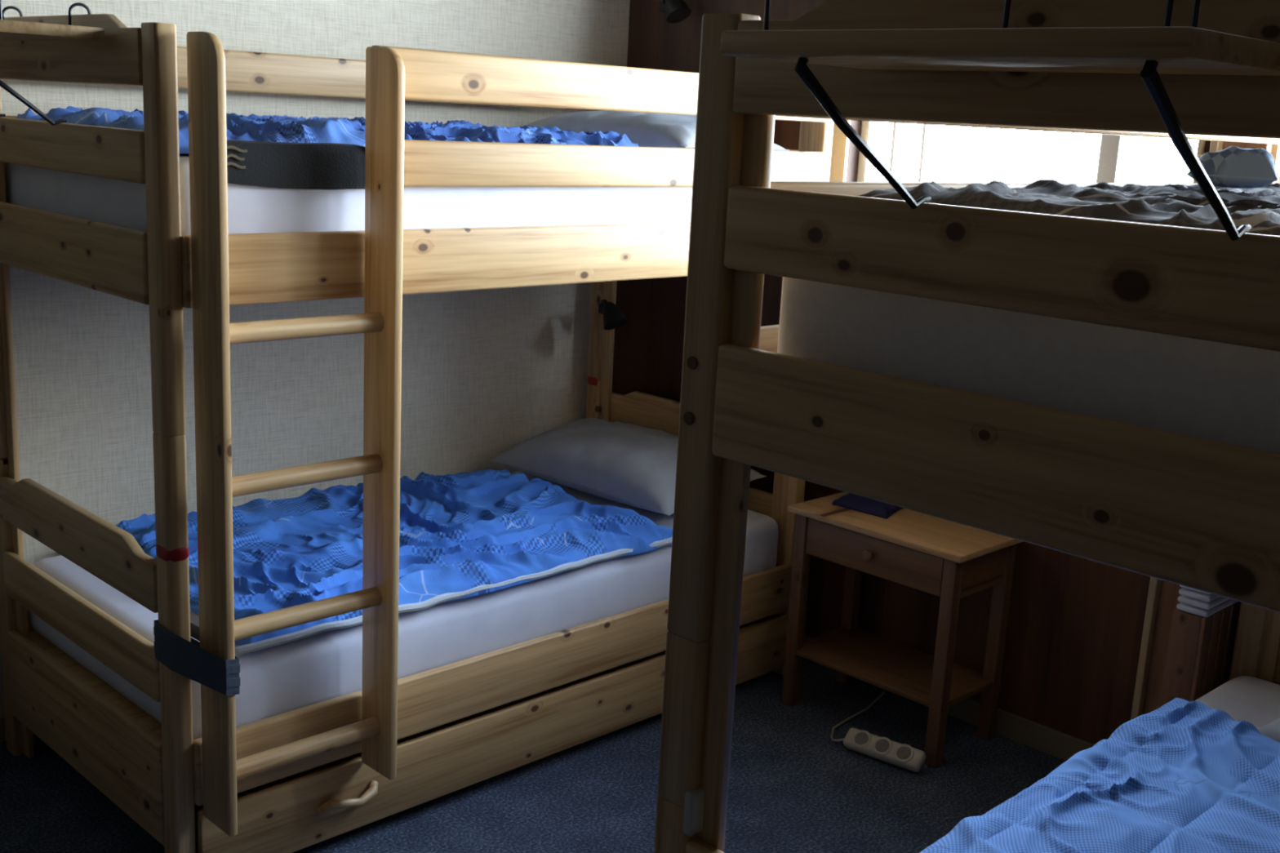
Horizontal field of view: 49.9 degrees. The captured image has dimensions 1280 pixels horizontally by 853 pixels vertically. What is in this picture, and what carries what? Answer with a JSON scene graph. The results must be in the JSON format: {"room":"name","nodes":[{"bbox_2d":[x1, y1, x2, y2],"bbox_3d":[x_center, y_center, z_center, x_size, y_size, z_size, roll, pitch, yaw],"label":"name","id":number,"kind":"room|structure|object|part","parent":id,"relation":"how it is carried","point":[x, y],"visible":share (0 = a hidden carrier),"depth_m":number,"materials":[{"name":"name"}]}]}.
{"room":"hostel dormitory room","nodes":[
{"label":"hostel dormitory room","id":0,"kind":"room"},
{"bbox_2d":[0,0,630,715],"bbox_3d":[-1.489,-0.499,3.597,4.483,2.660,0.100,-10,18,-44],"label":"wall","id":1,"kind":"structure","parent":0,"point":[485,373],"depth_m":4.07,"materials":[{"name":"paint"}]},
{"bbox_2d":[0,715,5,742],"bbox_3d":[-1.585,0.785,3.773,4.083,0.070,0.014,-10,18,-44],"label":"baseboard","id":2,"kind":"structure","parent":1,"relation":"attached to","point":[2,733],"depth_m":3.66,"materials":[{"name":"brown wood"}]},
{"bbox_2d":[0,657,1066,852],"bbox_3d":[0.146,1.310,2.231,4.483,0.100,4.960,-10,18,-44],"label":"floor","id":3,"kind":"structure","parent":0,"point":[793,788],"depth_m":3.55,"materials":[{"name":"blue carpet"}]},
{"bbox_2d":[0,13,833,852],"bbox_3d":[-0.535,-0.081,3.796,2.088,1.852,1.034,-10,18,-44],"label":"bunk bed","id":4,"kind":"object","parent":3,"relation":"on","point":[463,723],"visible":0.65,"depth_m":3.19,"materials":[{"name":"brown wood"}]},
{"bbox_3d":[-0.856,-0.818,3.998,1.992,0.101,0.026,-10,18,-44],"label":"guard rail","id":5,"kind":"part","parent":4,"relation":"part of","materials":[{"name":"brown wood"}]},
{"bbox_3d":[-1.578,-0.037,3.406,0.046,1.834,0.100,-10,18,-44],"label":"post","id":6,"kind":"part","parent":4,"relation":"part of","materials":[{"name":"brown wood"}]},
{"bbox_3d":[-0.920,0.434,4.281,1.992,0.148,0.026,-10,18,-44],"label":"rail","id":7,"kind":"part","parent":4,"relation":"part of","materials":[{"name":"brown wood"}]},
{"bbox_2d":[0,0,104,125],"bbox_3d":[-1.351,-0.766,2.848,0.276,0.266,0.700,-10,18,-44],"label":"shelf","id":8,"kind":"object","parent":4,"relation":"hanging from","point":[10,30],"visible":0.95,"depth_m":2.63,"materials":[{"name":"brown wood"}]},
{"bbox_3d":[-1.412,-0.850,2.762,0.006,0.072,0.666,-10,18,-44],"label":"wire rail","id":9,"kind":"part","parent":8,"relation":"part of","materials":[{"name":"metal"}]},
{"bbox_3d":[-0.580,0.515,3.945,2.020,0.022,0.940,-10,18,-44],"label":"mattress","id":10,"kind":"part","parent":4,"relation":"part of","materials":[{"name":"white fabric"}]},
{"bbox_3d":[-0.968,0.129,2.808,0.046,1.834,0.100,-10,18,-44],"label":"post","id":11,"kind":"part","parent":4,"relation":"part of","materials":[{"name":"brown wood"}]},
{"bbox_2d":[153,619,239,695],"bbox_3d":[-0.914,0.474,2.831,0.082,0.114,0.209,-10,18,-44],"label":"strap","id":12,"kind":"object","parent":4,"relation":"attached to","point":[192,661],"visible":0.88,"depth_m":2.80,"materials":[{"name":"black fabric"}]},
{"bbox_2d":[186,31,404,836],"bbox_3d":[-0.705,0.032,2.865,0.417,1.617,0.118,-10,18,-44],"label":"ladder","id":13,"kind":"object","parent":4,"relation":"attached to","point":[380,323],"visible":1,"depth_m":2.85,"materials":[{"name":"brown wood"}]},
{"bbox_2d":[226,139,364,190],"bbox_3d":[-0.734,-0.542,2.851,0.345,0.096,0.099,-10,18,-44],"label":"strap","id":14,"kind":"object","parent":4,"relation":"attached to","point":[279,165],"visible":0.85,"depth_m":2.82,"materials":[{"name":"black fabric"}]},
{"bbox_3d":[-0.846,-1.002,3.956,1.992,0.108,0.026,-10,18,-44],"label":"guard rail","id":15,"kind":"part","parent":4,"relation":"part of","materials":[{"name":"brown wood"}]},
{"bbox_3d":[-0.675,0.867,3.195,0.165,0.041,0.040,-10,18,-44],"label":"handle","id":16,"kind":"part","parent":4,"relation":"part of","materials":[{"name":"brown wood"}]},
{"bbox_2d":[4,153,692,235],"bbox_3d":[-0.523,-0.621,3.683,1.970,0.219,0.927,-10,18,-44],"label":"mattress","id":17,"kind":"object","parent":4,"relation":"on","point":[251,209],"visible":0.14,"depth_m":3.09,"materials":[{"name":"white fabric"}]},
{"bbox_2d":[16,106,639,153],"bbox_3d":[-0.746,-0.739,3.463,1.338,0.081,0.846,-10,18,-44],"label":"duvet","id":18,"kind":"object","parent":17,"relation":"on","point":[252,127],"visible":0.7,"depth_m":3.19,"materials":[{"name":"blue fabric"}]},
{"bbox_2d":[524,110,790,151],"bbox_3d":[0.007,-0.876,4.101,0.440,0.142,0.780,-10,18,-44],"label":"pillow","id":19,"kind":"object","parent":17,"relation":"on","point":[642,129],"visible":0.37,"depth_m":3.89,"materials":[{"name":"fabric"}]},
{"bbox_2d":[27,471,778,740],"bbox_3d":[-0.576,0.405,3.915,1.970,0.204,0.927,-10,18,-44],"label":"mattress","id":20,"kind":"object","parent":4,"relation":"on","point":[278,679],"visible":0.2,"depth_m":3.39,"materials":[{"name":"white fabric"}]},
{"bbox_2d":[115,469,672,655],"bbox_3d":[-0.686,0.286,3.776,1.436,0.079,0.966,-10,18,-44],"label":"duvet","id":21,"kind":"object","parent":20,"relation":"on","point":[464,535],"visible":0.73,"depth_m":3.67,"materials":[{"name":"blue fabric"}]},
{"bbox_2d":[488,417,767,515],"bbox_3d":[-0.048,0.103,4.419,0.800,0.192,0.458,14,17,41],"label":"pillow","id":22,"kind":"object","parent":20,"relation":"on","point":[630,464],"visible":0.82,"depth_m":4.29,"materials":[{"name":"fabric"}]},
{"bbox_2d":[74,615,774,852],"bbox_3d":[-0.492,0.732,3.893,1.960,0.150,0.678,-10,18,-44],"label":"drawer","id":23,"kind":"object","parent":4,"relation":"on","point":[521,702],"depth_m":3.59,"materials":[{"name":"brown wood"}]},
{"bbox_3d":[-0.187,-0.422,3.379,1.992,0.143,0.026,-10,18,-44],"label":"rail","id":24,"kind":"part","parent":4,"relation":"part of","materials":[{"name":"brown wood"}]},
{"bbox_3d":[-0.240,0.619,3.615,1.992,0.148,0.026,-10,18,-44],"label":"rail","id":25,"kind":"part","parent":4,"relation":"part of","materials":[{"name":"brown wood"}]},
{"bbox_3d":[-0.246,0.793,3.651,1.980,0.173,0.022,-10,18,-44],"label":"drawer","id":26,"kind":"part","parent":4,"relation":"part of","materials":[{"name":"brown wood"}]},
{"bbox_3d":[-0.011,-0.843,3.441,1.556,0.108,0.026,-10,18,-44],"label":"guard rail","id":27,"kind":"part","parent":4,"relation":"part of","materials":[{"name":"brown wood"}]},
{"bbox_3d":[-0.131,-0.281,4.815,0.046,1.834,0.100,-10,18,-44],"label":"post","id":28,"kind":"part","parent":4,"relation":"part of","materials":[{"name":"brown wood"}]},
{"bbox_2d":[598,299,627,329],"bbox_3d":[-0.101,-0.380,4.651,0.083,0.100,0.190,-2,14,-22],"label":"lamp","id":29,"kind":"object","parent":4,"relation":"attached to","point":[614,317],"visible":1,"depth_m":4.59,"materials":[{"name":"black plastic"}]},
{"bbox_3d":[-0.120,-0.413,4.662,0.022,0.040,0.095,0,13,-14],"label":"arm","id":30,"kind":"part","parent":29,"relation":"part of","materials":[{"name":"black plastic"}]},
{"bbox_3d":[-0.021,-0.658,3.483,1.556,0.101,0.026,-10,18,-44],"label":"guard rail","id":31,"kind":"part","parent":4,"relation":"part of","materials":[{"name":"brown wood"}]},
{"bbox_3d":[0.479,-0.115,4.217,0.046,1.834,0.100,-10,18,-44],"label":"post","id":32,"kind":"part","parent":4,"relation":"part of","materials":[{"name":"brown wood"}]},
{"bbox_2d":[830,691,925,772],"bbox_3d":[0.658,0.853,3.985,0.229,0.064,0.547,2,13,-3],"label":"power strip","id":33,"kind":"object","parent":3,"relation":"on","point":[861,741],"visible":1,"depth_m":3.80,"materials":[{"name":"white plastic"}]},
{"bbox_2d":[854,732,868,745],"bbox_3d":[0.618,0.872,3.835,0.035,0.028,0.041,-10,18,-44],"label":"socket","id":34,"kind":"object","parent":33,"relation":"attached to","point":[860,738],"depth_m":3.83,"materials":[{"name":"white plastic"}]},
{"bbox_2d":[875,739,889,751],"bbox_3d":[0.670,0.883,3.797,0.035,0.028,0.041,-10,18,-44],"label":"socket","id":35,"kind":"object","parent":33,"relation":"attached to","point":[881,745],"depth_m":3.80,"materials":[{"name":"white plastic"}]},
{"bbox_2d":[896,746,911,759],"bbox_3d":[0.722,0.895,3.760,0.035,0.028,0.041,-10,18,-44],"label":"socket","id":36,"kind":"object","parent":33,"relation":"attached to","point":[902,753],"depth_m":3.76,"materials":[{"name":"white plastic"}]},
{"bbox_2d":[781,491,1022,767],"bbox_3d":[0.739,0.569,4.006,0.346,0.619,0.590,-10,18,-44],"label":"nightstand","id":37,"kind":"object","parent":3,"relation":"on","point":[950,561],"visible":0.88,"depth_m":3.91,"materials":[{"name":"brown wood"}]},
{"bbox_3d":[0.470,0.546,4.096,0.040,0.598,0.040,-10,18,-44],"label":"leg","id":38,"kind":"part","parent":37,"relation":"part of","materials":[{"name":"brown wood"}]},
{"bbox_3d":[0.662,0.514,4.283,0.040,0.598,0.040,-10,18,-44],"label":"leg","id":39,"kind":"part","parent":37,"relation":"part of","materials":[{"name":"brown wood"}]},
{"bbox_3d":[0.639,0.360,3.846,0.032,0.032,0.032,-10,18,-44],"label":"knob","id":40,"kind":"part","parent":37,"relation":"part of","materials":[{"name":"brown wood"}]},
{"bbox_2d":[832,493,903,519],"bbox_3d":[0.692,0.221,4.066,0.188,0.026,0.218,-10,18,-44],"label":"book","id":41,"kind":"object","parent":37,"relation":"on","point":[851,501],"visible":0.65,"depth_m":4.02,"materials":[{"name":"paper"}]},
{"bbox_3d":[0.655,0.362,3.863,0.018,0.109,0.464,-10,18,-44],"label":"drawer","id":42,"kind":"part","parent":37,"relation":"part of","materials":[{"name":"brown wood"}]},
{"bbox_3d":[0.738,0.701,4.042,0.298,0.018,0.538,-10,18,-44],"label":"shelf panel","id":43,"kind":"part","parent":37,"relation":"part of","materials":[{"name":"brown wood"}]},
{"bbox_3d":[0.827,0.644,3.745,0.040,0.598,0.040,-10,18,-44],"label":"leg","id":44,"kind":"part","parent":37,"relation":"part of","materials":[{"name":"brown wood"}]},
{"bbox_3d":[1.019,0.611,3.932,0.040,0.598,0.040,-10,18,-44],"label":"leg","id":45,"kind":"part","parent":37,"relation":"part of","materials":[{"name":"brown wood"}]},
{"bbox_2d":[653,0,1279,852],"bbox_3d":[1.107,0.352,2.254,2.088,1.852,0.996,-10,18,-44],"label":"bunk bed","id":46,"kind":"object","parent":3,"relation":"on","point":[1202,514],"visible":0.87,"depth_m":1.47,"materials":[{"name":"brown wood"}]},
{"bbox_3d":[0.078,0.399,1.850,0.046,1.834,0.100,-10,18,-44],"label":"post","id":47,"kind":"part","parent":46,"relation":"part of","materials":[{"name":"brown wood"}]},
{"bbox_3d":[0.789,-0.171,2.490,1.992,0.143,0.026,-10,18,-44],"label":"rail","id":48,"kind":"part","parent":46,"relation":"part of","materials":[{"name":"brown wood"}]},
{"bbox_3d":[0.800,-0.381,2.442,1.992,0.101,0.026,-10,18,-44],"label":"guard rail","id":49,"kind":"part","parent":46,"relation":"part of","materials":[{"name":"brown wood"}]},
{"bbox_2d":[720,0,1279,240],"bbox_3d":[0.335,-0.311,1.264,0.276,0.248,0.465,-10,18,-44],"label":"shelf","id":50,"kind":"object","parent":46,"relation":"hanging from","point":[1150,52],"visible":0.98,"depth_m":1.15,"materials":[{"name":"brown wood"}]},
{"bbox_3d":[0.273,-0.375,1.182,0.006,0.072,0.430,-10,18,-44],"label":"wire rail","id":51,"kind":"part","parent":50,"relation":"part of","materials":[{"name":"metal"}]},
{"bbox_3d":[0.809,-0.566,2.401,1.992,0.108,0.026,-10,18,-44],"label":"guard rail","id":52,"kind":"part","parent":46,"relation":"part of","materials":[{"name":"brown wood"}]},
{"bbox_2d":[777,276,1279,453],"bbox_3d":[1.159,-0.185,2.103,1.965,0.235,0.846,-10,18,-44],"label":"mattress","id":53,"kind":"object","parent":46,"relation":"on","point":[1228,393],"visible":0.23,"depth_m":1.45,"materials":[{"name":"white fabric"}]},
{"bbox_2d":[857,179,1279,235],"bbox_3d":[0.931,-0.287,1.845,1.250,0.047,0.764,-10,18,-44],"label":"blanket","id":54,"kind":"object","parent":53,"relation":"on","point":[1176,205],"visible":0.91,"depth_m":1.57,"materials":[{"name":"grey fabric"}]},
{"bbox_2d":[1186,146,1279,188],"bbox_3d":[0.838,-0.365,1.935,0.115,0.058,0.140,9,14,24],"label":"pillow","id":55,"kind":"object","parent":54,"relation":"on","point":[1233,166],"visible":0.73,"depth_m":1.88,"materials":[{"name":"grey fabric"}]},
{"bbox_2d":[1195,675,1279,728],"bbox_3d":[1.075,0.863,2.368,1.970,0.158,0.927,-10,18,-44],"label":"mattress","id":56,"kind":"object","parent":46,"relation":"on","point":[1254,700],"visible":0.15,"depth_m":3.14,"materials":[{"name":"white fabric"}]},
{"bbox_2d":[919,697,1279,852],"bbox_3d":[0.940,0.763,2.170,1.489,0.108,0.898,-10,18,-44],"label":"duvet","id":57,"kind":"object","parent":56,"relation":"on","point":[1181,775],"visible":1,"depth_m":2.46,"materials":[{"name":"blue fabric"}]},
{"bbox_2d":[1257,717,1279,742],"bbox_3d":[1.669,0.665,2.791,0.420,0.103,0.700,-10,18,-44],"label":"pillow","id":58,"kind":"object","parent":56,"relation":"on","point":[1272,730],"visible":0.66,"depth_m":2.88,"materials":[{"name":"fabric"}]},
{"bbox_3d":[1.525,0.155,3.259,0.046,1.834,0.100,-10,18,-44],"label":"post","id":59,"kind":"part","parent":46,"relation":"part of","materials":[{"name":"brown wood"}]},
{"bbox_2d":[1159,601,1240,707],"bbox_3d":[1.375,0.735,3.434,0.206,0.610,0.081,-10,18,-44],"label":"nightstand","id":60,"kind":"object","parent":3,"relation":"on","point":[1200,649],"visible":0.36,"depth_m":3.33,"materials":[{"name":"brown wood"}]},
{"bbox_2d":[1176,599,1238,617],"bbox_3d":[1.392,0.430,3.362,0.200,0.014,0.078,-10,18,-44],"label":"sheet","id":61,"kind":"object","parent":60,"relation":"on","point":[1183,606],"visible":0.48,"depth_m":3.30,"materials":[{"name":"white fabric"}]},
{"bbox_2d":[1177,595,1229,609],"bbox_3d":[1.393,0.412,3.357,0.200,0.014,0.078,-10,18,-44],"label":"sheet","id":62,"kind":"object","parent":61,"relation":"on","point":[1184,599],"visible":0.45,"depth_m":3.29,"materials":[{"name":"white fabric"}]},
{"bbox_2d":[1178,587,1220,602],"bbox_3d":[1.394,0.393,3.353,0.200,0.014,0.078,-10,18,-44],"label":"sheet","id":63,"kind":"object","parent":62,"relation":"on","point":[1185,592],"visible":0.42,"depth_m":3.28,"materials":[{"name":"white fabric"}]},
{"bbox_2d":[1179,585,1212,594],"bbox_3d":[1.395,0.374,3.349,0.200,0.014,0.078,-10,18,-44],"label":"sheet","id":64,"kind":"object","parent":63,"relation":"on","point":[1191,588],"visible":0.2,"depth_m":3.28,"materials":[{"name":"white fabric"}]},
{"bbox_2d":[612,0,1279,744],"bbox_3d":[1.619,-0.271,3.294,0.215,2.660,4.760,-10,18,-44],"label":"wall","id":65,"kind":"structure","parent":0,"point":[1075,624],"depth_m":3.99,"materials":[{"name":"brown wood"}]},
{"bbox_2d":[658,0,691,23],"bbox_3d":[0.107,-1.378,4.527,0.083,0.100,0.190,-2,14,-22],"label":"lamp","id":66,"kind":"object","parent":65,"relation":"attached to","point":[676,11],"visible":1,"depth_m":4.47,"materials":[{"name":"black plastic"}]},
{"bbox_2d":[802,635,1094,760],"bbox_3d":[1.547,0.999,3.531,0.014,0.075,4.700,-10,18,-44],"label":"baseboard","id":67,"kind":"structure","parent":65,"relation":"attached to","point":[1057,744],"depth_m":3.95,"materials":[{"name":"paint"}]},
{"bbox_2d":[829,120,1205,183],"bbox_3d":[0.984,-1.006,3.721,0.270,1.350,1.142,-10,18,-44],"label":"window","id":68,"kind":"structure","parent":65,"relation":"attached to","point":[1113,149],"depth_m":4.10,"materials":[{"name":"glass"}]},
{"bbox_3d":[1.077,-1.015,3.783,0.050,1.240,1.075,-10,18,-44],"label":"frame","id":69,"kind":"part","parent":68,"relation":"part of","materials":[{"name":"white paint"}]},
{"bbox_2d":[1270,144,1279,184],"bbox_3d":[1.938,-0.746,2.787,0.270,1.350,1.322,-10,18,-44],"label":"window","id":70,"kind":"structure","parent":65,"relation":"attached to","point":[1276,148],"depth_m":3.27,"materials":[{"name":"white paint"}]}
]}

